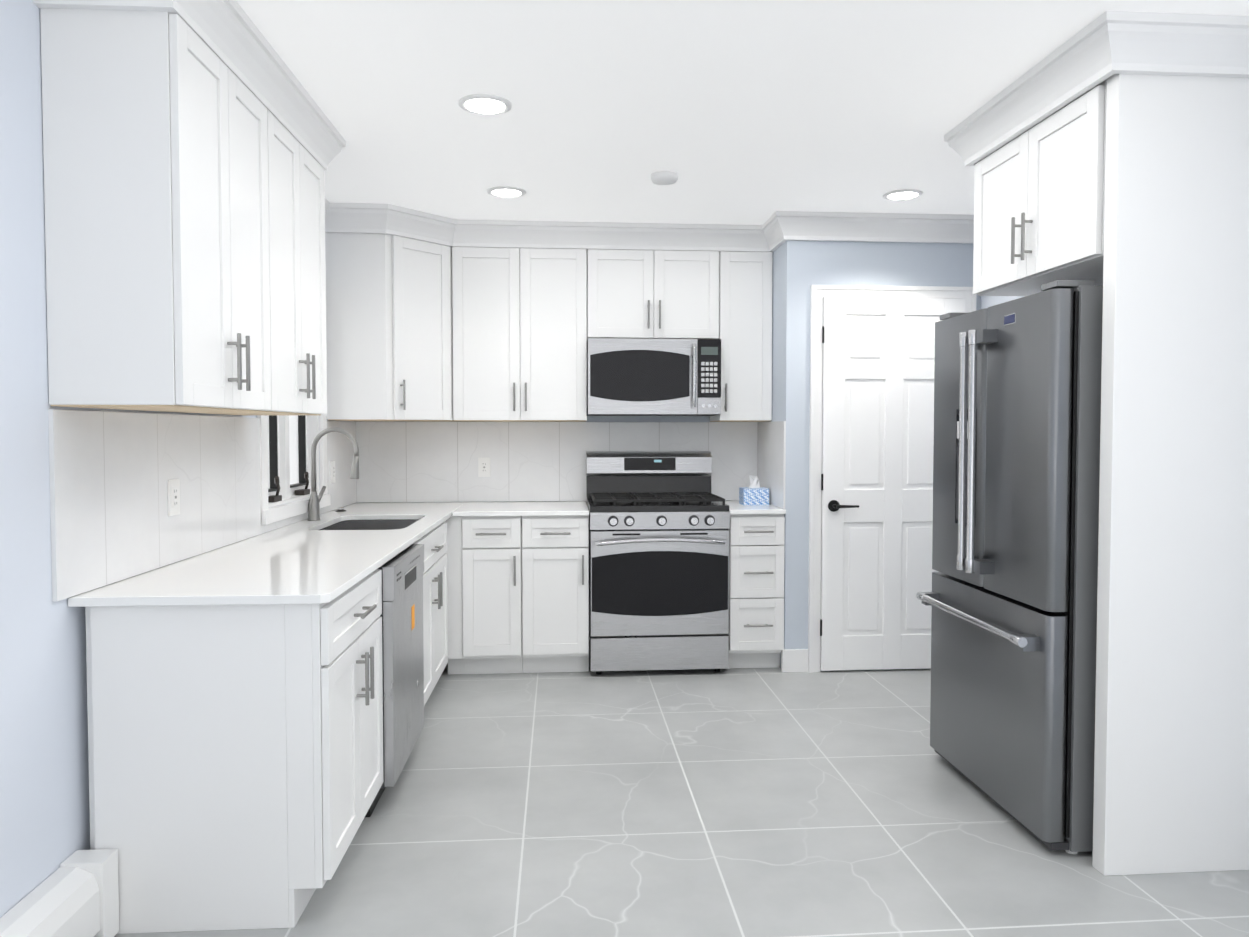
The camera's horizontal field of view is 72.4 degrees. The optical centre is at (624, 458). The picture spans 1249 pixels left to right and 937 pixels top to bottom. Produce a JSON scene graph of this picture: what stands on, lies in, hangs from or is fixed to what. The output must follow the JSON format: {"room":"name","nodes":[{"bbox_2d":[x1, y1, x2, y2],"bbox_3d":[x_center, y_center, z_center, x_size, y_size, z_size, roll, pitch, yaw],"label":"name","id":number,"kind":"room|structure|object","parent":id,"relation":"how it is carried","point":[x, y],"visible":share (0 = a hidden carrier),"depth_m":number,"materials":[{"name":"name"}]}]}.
{"room":"kitchen","nodes":[
{"label":"kitchen","id":0,"kind":"room"},
{"bbox_2d":[0,0,353,917],"bbox_3d":[-1.485,0.034,1.355,0.320,2.500,7.902,0,2,-4],"label":"wall","id":1,"kind":"structure","parent":0,"point":[44,796],"depth_m":2.05,"materials":[{"name":"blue paint"}]},
{"bbox_2d":[0,849,118,936],"bbox_3d":[-1.243,1.209,-0.048,0.174,0.220,4.595,0,2,-4],"label":"baseboard heater","id":2,"kind":"object","parent":1,"relation":"attached to","point":[76,894],"visible":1,"depth_m":2.10,"materials":[{"name":"white metal"}]},
{"bbox_2d":[40,8,270,411],"bbox_3d":[-1.270,-0.634,2.430,0.367,0.985,0.636,0,2,-4],"label":"upper cabinet","id":3,"kind":"object","parent":1,"relation":"attached to","point":[155,147],"visible":1,"depth_m":2.12,"materials":[{"name":"white paint"}]},
{"bbox_2d":[33,0,345,213],"bbox_3d":[-1.179,-1.136,1.021,0.478,0.137,6.870,0,2,-4],"label":"crown molding","id":4,"kind":"structure","parent":1,"relation":"attached to","point":[232,37],"depth_m":2.52,"materials":[{"name":"white wood"}]},
{"bbox_2d":[48,409,356,601],"bbox_3d":[-1.516,0.068,3.617,0.057,0.480,2.984,0,2,-4],"label":"tile backsplash","id":5,"kind":"structure","parent":1,"relation":"attached to","point":[111,474],"depth_m":2.60,"materials":[{"name":"white tile"}]},
{"bbox_2d":[167,479,179,515],"bbox_3d":[-1.452,0.123,2.755,0.010,0.116,0.072,0,2,-4],"label":"outlet","id":6,"kind":"object","parent":5,"relation":"attached to","point":[173,486],"visible":1,"depth_m":2.75,"materials":[{"name":"white plastic"}]},
{"bbox_2d":[330,461,334,482],"bbox_3d":[-1.564,0.070,4.584,0.010,0.116,0.072,0,2,-4],"label":"outlet","id":7,"kind":"object","parent":5,"relation":"attached to","point":[332,469],"visible":1,"depth_m":4.57,"materials":[{"name":"white plastic"}]},
{"bbox_2d":[184,110,326,414],"bbox_3d":[-1.309,-0.655,3.061,0.367,0.985,0.636,0,2,-4],"label":"upper cabinet","id":8,"kind":"object","parent":1,"relation":"attached to","point":[297,264],"visible":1,"depth_m":3.02,"materials":[{"name":"white paint"}]},
{"bbox_2d":[257,414,330,524],"bbox_3d":[-1.622,-0.332,3.975,0.238,1.180,0.940,0,2,-4],"label":"casement window","id":9,"kind":"structure","parent":1,"relation":"in","point":[286,441],"depth_m":3.99,"materials":[{"name":"white"}]},
{"bbox_2d":[354,416,709,502],"bbox_3d":[0.149,-0.097,5.336,3.950,2.500,0.200,0,2,-4],"label":"wall","id":10,"kind":"structure","parent":0,"point":[648,418],"depth_m":5.23,"materials":[{"name":"white marble tile"}]},
{"bbox_2d":[325,233,457,421],"bbox_3d":[-1.280,-0.710,4.800,0.616,0.990,0.608,0,2,-4],"label":"upper cabinet","id":11,"kind":"object","parent":10,"relation":"attached to","point":[389,334],"visible":0.88,"depth_m":4.51,"materials":[{"name":"white paint"}]},
{"bbox_2d":[452,247,586,421],"bbox_3d":[-0.602,-0.715,4.975,0.759,0.990,0.362,0,2,-4],"label":"upper cabinet","id":12,"kind":"object","parent":10,"relation":"attached to","point":[519,316],"visible":0.98,"depth_m":4.84,"materials":[{"name":"white paint"}]},
{"bbox_2d":[356,422,757,501],"bbox_3d":[-0.388,0.016,5.192,2.432,0.480,0.012,0,2,-4],"label":"tile backsplash","id":13,"kind":"structure","parent":10,"relation":"attached to","point":[438,461],"depth_m":5.17,"materials":[{"name":"white tile"}]},
{"bbox_2d":[478,458,490,476],"bbox_3d":[-0.845,0.049,5.148,0.072,0.116,0.010,0,2,-4],"label":"outlet","id":14,"kind":"object","parent":13,"relation":"attached to","point":[483,467],"visible":1,"depth_m":5.14,"materials":[{"name":"white plastic"}]},
{"bbox_2d":[587,249,718,338],"bbox_3d":[0.157,-0.953,5.025,0.760,0.519,0.362,0,2,-4],"label":"upper cabinet","id":15,"kind":"object","parent":10,"relation":"attached to","point":[653,294],"visible":0.9,"depth_m":4.88,"materials":[{"name":"white paint"}]},
{"bbox_2d":[587,338,720,415],"bbox_3d":[0.159,-0.472,4.995,0.756,0.432,0.450,0,2,-4],"label":"over-the-range microwave","id":16,"kind":"object","parent":15,"relation":"attached to","point":[650,377],"visible":0.98,"depth_m":4.82,"materials":[{"name":"grey metal"}]},
{"bbox_2d":[710,251,772,421],"bbox_3d":[0.692,-0.719,5.073,0.310,0.990,0.362,0,2,-4],"label":"upper cabinet","id":17,"kind":"object","parent":10,"relation":"attached to","point":[745,307],"visible":0.9,"depth_m":4.93,"materials":[{"name":"white paint"}]},
{"bbox_2d":[114,663,1248,936],"bbox_3d":[0.438,1.327,1.592,3.950,0.100,7.800,0,2,-4],"label":"floor","id":18,"kind":"structure","parent":0,"point":[720,803],"depth_m":2.82,"materials":[{"name":"tile"}]},
{"bbox_2d":[85,569,383,933],"bbox_3d":[-1.103,0.806,2.580,0.673,0.876,0.657,0,2,-4],"label":"base cabinet","id":19,"kind":"object","parent":18,"relation":"on","point":[235,757],"visible":0.85,"depth_m":2.26,"materials":[{"name":"white paint"}]},
{"bbox_2d":[365,544,423,816],"bbox_3d":[-1.099,0.791,3.209,0.597,0.864,0.607,0,2,-4],"label":"dishwasher","id":20,"kind":"object","parent":18,"relation":"on","point":[401,615],"visible":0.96,"depth_m":3.07,"materials":[{"name":"grey"}]},
{"bbox_2d":[413,521,447,705],"bbox_3d":[-1.191,0.759,4.001,0.675,0.876,0.995,0,2,-4],"label":"base cabinet","id":21,"kind":"object","parent":18,"relation":"on","point":[435,609],"visible":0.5,"depth_m":4.01,"materials":[{"name":"white paint"}]},
{"bbox_2d":[68,502,463,606],"bbox_3d":[-1.194,0.320,3.674,0.702,0.024,2.932,0,2,-4],"label":"countertop","id":22,"kind":"structure","parent":21,"relation":"on","point":[305,561],"depth_m":2.72,"materials":[{"name":"white stone"}]},
{"bbox_2d":[308,427,358,520],"bbox_3d":[-1.392,0.070,4.114,0.253,0.446,0.174,0,2,-4],"label":"pull-down faucet","id":23,"kind":"object","parent":22,"relation":"on","point":[314,507],"visible":1,"depth_m":4.07,"materials":[{"name":"silver metal"}]},
{"bbox_2d":[335,507,345,511],"bbox_3d":[-1.515,0.268,4.558,0.056,0.022,0.055,0,2,-4],"label":"air gap cap","id":24,"kind":"object","parent":22,"relation":"on","point":[340,509],"visible":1,"depth_m":4.54,"materials":[{"name":"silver metal"}]},
{"bbox_2d":[320,519,418,529],"bbox_3d":[-1.196,0.424,4.032,0.460,0.205,0.697,0,2,-4],"label":"undermount sink","id":25,"kind":"object","parent":22,"relation":"in","point":[370,524],"visible":0.02,"depth_m":4.36,"materials":[{"name":"silver metal"}]},
{"bbox_2d":[445,516,522,674],"bbox_3d":[-0.777,0.731,4.856,0.406,0.876,0.667,0,2,-4],"label":"base cabinet","id":26,"kind":"object","parent":18,"relation":"on","point":[484,566],"visible":0.77,"depth_m":4.57,"materials":[{"name":"white paint"}]},
{"bbox_2d":[456,501,588,515],"bbox_3d":[-0.563,0.281,4.865,0.702,0.024,0.652,0,2,-4],"label":"countertop","id":27,"kind":"structure","parent":26,"relation":"on","point":[528,508],"depth_m":4.72,"materials":[{"name":"white stone"}]},
{"bbox_2d":[522,515,588,672],"bbox_3d":[-0.393,0.730,4.885,0.362,0.876,0.667,0,2,-4],"label":"base cabinet","id":28,"kind":"object","parent":18,"relation":"on","point":[555,593],"visible":0.85,"depth_m":4.60,"materials":[{"name":"white paint"}]},
{"bbox_2d":[586,451,729,674],"bbox_3d":[0.171,0.566,4.885,0.756,1.204,0.710,0,2,-4],"label":"gas range","id":29,"kind":"object","parent":18,"relation":"on","point":[659,524],"visible":1,"depth_m":4.62,"materials":[{"name":"silver metal"}]},
{"bbox_2d":[728,514,784,668],"bbox_3d":[0.705,0.728,4.969,0.308,0.876,0.667,0,2,-4],"label":"base cabinet","id":30,"kind":"object","parent":18,"relation":"on","point":[756,592],"visible":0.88,"depth_m":4.68,"materials":[{"name":"white paint"}]},
{"bbox_2d":[721,500,785,513],"bbox_3d":[0.703,0.277,4.966,0.310,0.024,0.643,0,2,-4],"label":"countertop","id":31,"kind":"structure","parent":30,"relation":"on","point":[734,506],"depth_m":4.66,"materials":[{"name":"white stone"}]},
{"bbox_2d":[739,475,768,504],"bbox_3d":[0.758,0.179,4.993,0.150,0.170,0.125,0,2,-4],"label":"tissue box","id":32,"kind":"object","parent":31,"relation":"on","point":[753,493],"visible":1,"depth_m":4.93,"materials":[{"name":"blue cardboard"}]},
{"bbox_2d":[916,280,1102,853],"bbox_3d":[1.639,0.333,3.071,0.884,1.790,0.850,0,2,-4],"label":"refrigerator","id":33,"kind":"object","parent":18,"relation":"on","point":[1011,598],"visible":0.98,"depth_m":2.78,"materials":[{"name":"grey metal"}]},
{"bbox_2d":[1092,74,1248,875],"bbox_3d":[1.784,-0.005,2.565,0.708,2.498,0.058,0,2,-4],"label":"panel","id":34,"kind":"object","parent":18,"relation":"on","point":[1171,773],"visible":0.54,"depth_m":2.53,"materials":[{"name":"white paint"}]},
{"bbox_2d":[236,0,1248,224],"bbox_3d":[0.438,-1.272,1.506,3.950,0.100,7.800,0,2,-4],"label":"ceiling","id":35,"kind":"structure","parent":0,"point":[751,112],"depth_m":2.97,"materials":[{"name":"white paint"}]},
{"bbox_2d":[458,94,511,114],"bbox_3d":[-0.500,-1.267,3.061,0.190,0.010,0.190,0,2,-4],"label":"recessed light","id":36,"kind":"object","parent":35,"relation":"in","point":[484,104],"visible":1,"depth_m":3.05,"materials":[{"name":"white plastic"}]},
{"bbox_2d":[487,186,525,197],"bbox_3d":[-0.577,-1.304,4.179,0.190,0.010,0.190,0,2,-4],"label":"recessed light","id":37,"kind":"object","parent":35,"relation":"in","point":[506,191],"visible":1,"depth_m":4.16,"materials":[{"name":"white plastic"}]},
{"bbox_2d":[651,171,677,184],"bbox_3d":[0.183,-1.282,3.908,0.124,0.036,0.124,0,2,-4],"label":"smoke detector","id":38,"kind":"object","parent":35,"relation":"attached to","point":[664,177],"visible":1,"depth_m":3.87,"materials":[{"name":"white plastic"}]},
{"bbox_2d":[883,189,922,200],"bbox_3d":[1.378,-1.305,4.228,0.190,0.010,0.190,0,2,-4],"label":"recessed light","id":39,"kind":"object","parent":35,"relation":"in","point":[901,194],"visible":0.98,"depth_m":4.21,"materials":[{"name":"white plastic"}]},
{"bbox_2d":[765,240,980,670],"bbox_3d":[1.405,-0.087,5.021,1.095,2.500,0.620,0,2,-4],"label":"wall","id":40,"kind":"structure","parent":0,"point":[799,268],"depth_m":4.68,"materials":[{"name":"blue paint"}]},
{"bbox_2d":[325,202,973,251],"bbox_3d":[0.184,-1.262,4.846,3.550,0.137,0.702,0,2,-4],"label":"crown molding","id":41,"kind":"structure","parent":40,"relation":"attached to","point":[774,231],"depth_m":4.69,"materials":[{"name":"white wood"}]},
{"bbox_2d":[758,421,785,508],"bbox_3d":[0.853,0.023,4.982,0.011,0.480,0.620,0,2,-4],"label":"tile backsplash","id":42,"kind":"structure","parent":40,"relation":"attached to","point":[771,435],"depth_m":4.89,"materials":[{"name":"white tile"}]},
{"bbox_2d":[781,649,807,672],"bbox_3d":[1.420,1.110,4.752,1.107,0.125,0.036,0,2,-4],"label":"baseboard","id":43,"kind":"structure","parent":40,"relation":"attached to","point":[794,660],"depth_m":4.70,"materials":[{"name":"white wood"}]},
{"bbox_2d":[808,285,975,672],"bbox_3d":[1.474,0.114,4.707,0.924,2.120,0.028,0,2,-4],"label":"door frame","id":44,"kind":"structure","parent":40,"relation":"attached to","point":[818,293],"depth_m":4.67,"materials":[{"name":"white wood"}]},
{"bbox_2d":[820,297,964,670],"bbox_3d":[1.472,0.142,4.671,0.800,2.041,0.096,0,2,-4],"label":"closet door","id":45,"kind":"structure","parent":40,"relation":"in","point":[878,359],"depth_m":4.68,"materials":[{"name":"white wood"}]},
{"bbox_2d":[981,296,1024,308],"bbox_3d":[2.315,0.026,1.592,0.200,2.500,7.600,0,2,-4],"label":"wall","id":46,"kind":"structure","parent":0,"point":[988,301],"depth_m":4.58,"materials":[{"name":"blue paint"}]},
{"bbox_2d":[973,80,1106,295],"bbox_3d":[1.725,-0.884,2.962,0.757,0.520,0.770,0,2,-4],"label":"upper cabinet","id":47,"kind":"object","parent":46,"relation":"attached to","point":[1039,196],"visible":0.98,"depth_m":2.86,"materials":[{"name":"white paint"}]},
{"bbox_2d":[944,10,1248,165],"bbox_3d":[1.706,-1.198,2.913,0.808,0.137,1.011,0,2,-4],"label":"crown molding","id":48,"kind":"structure","parent":46,"relation":"attached to","point":[1103,47],"depth_m":2.47,"materials":[{"name":"white wood"}]}
]}

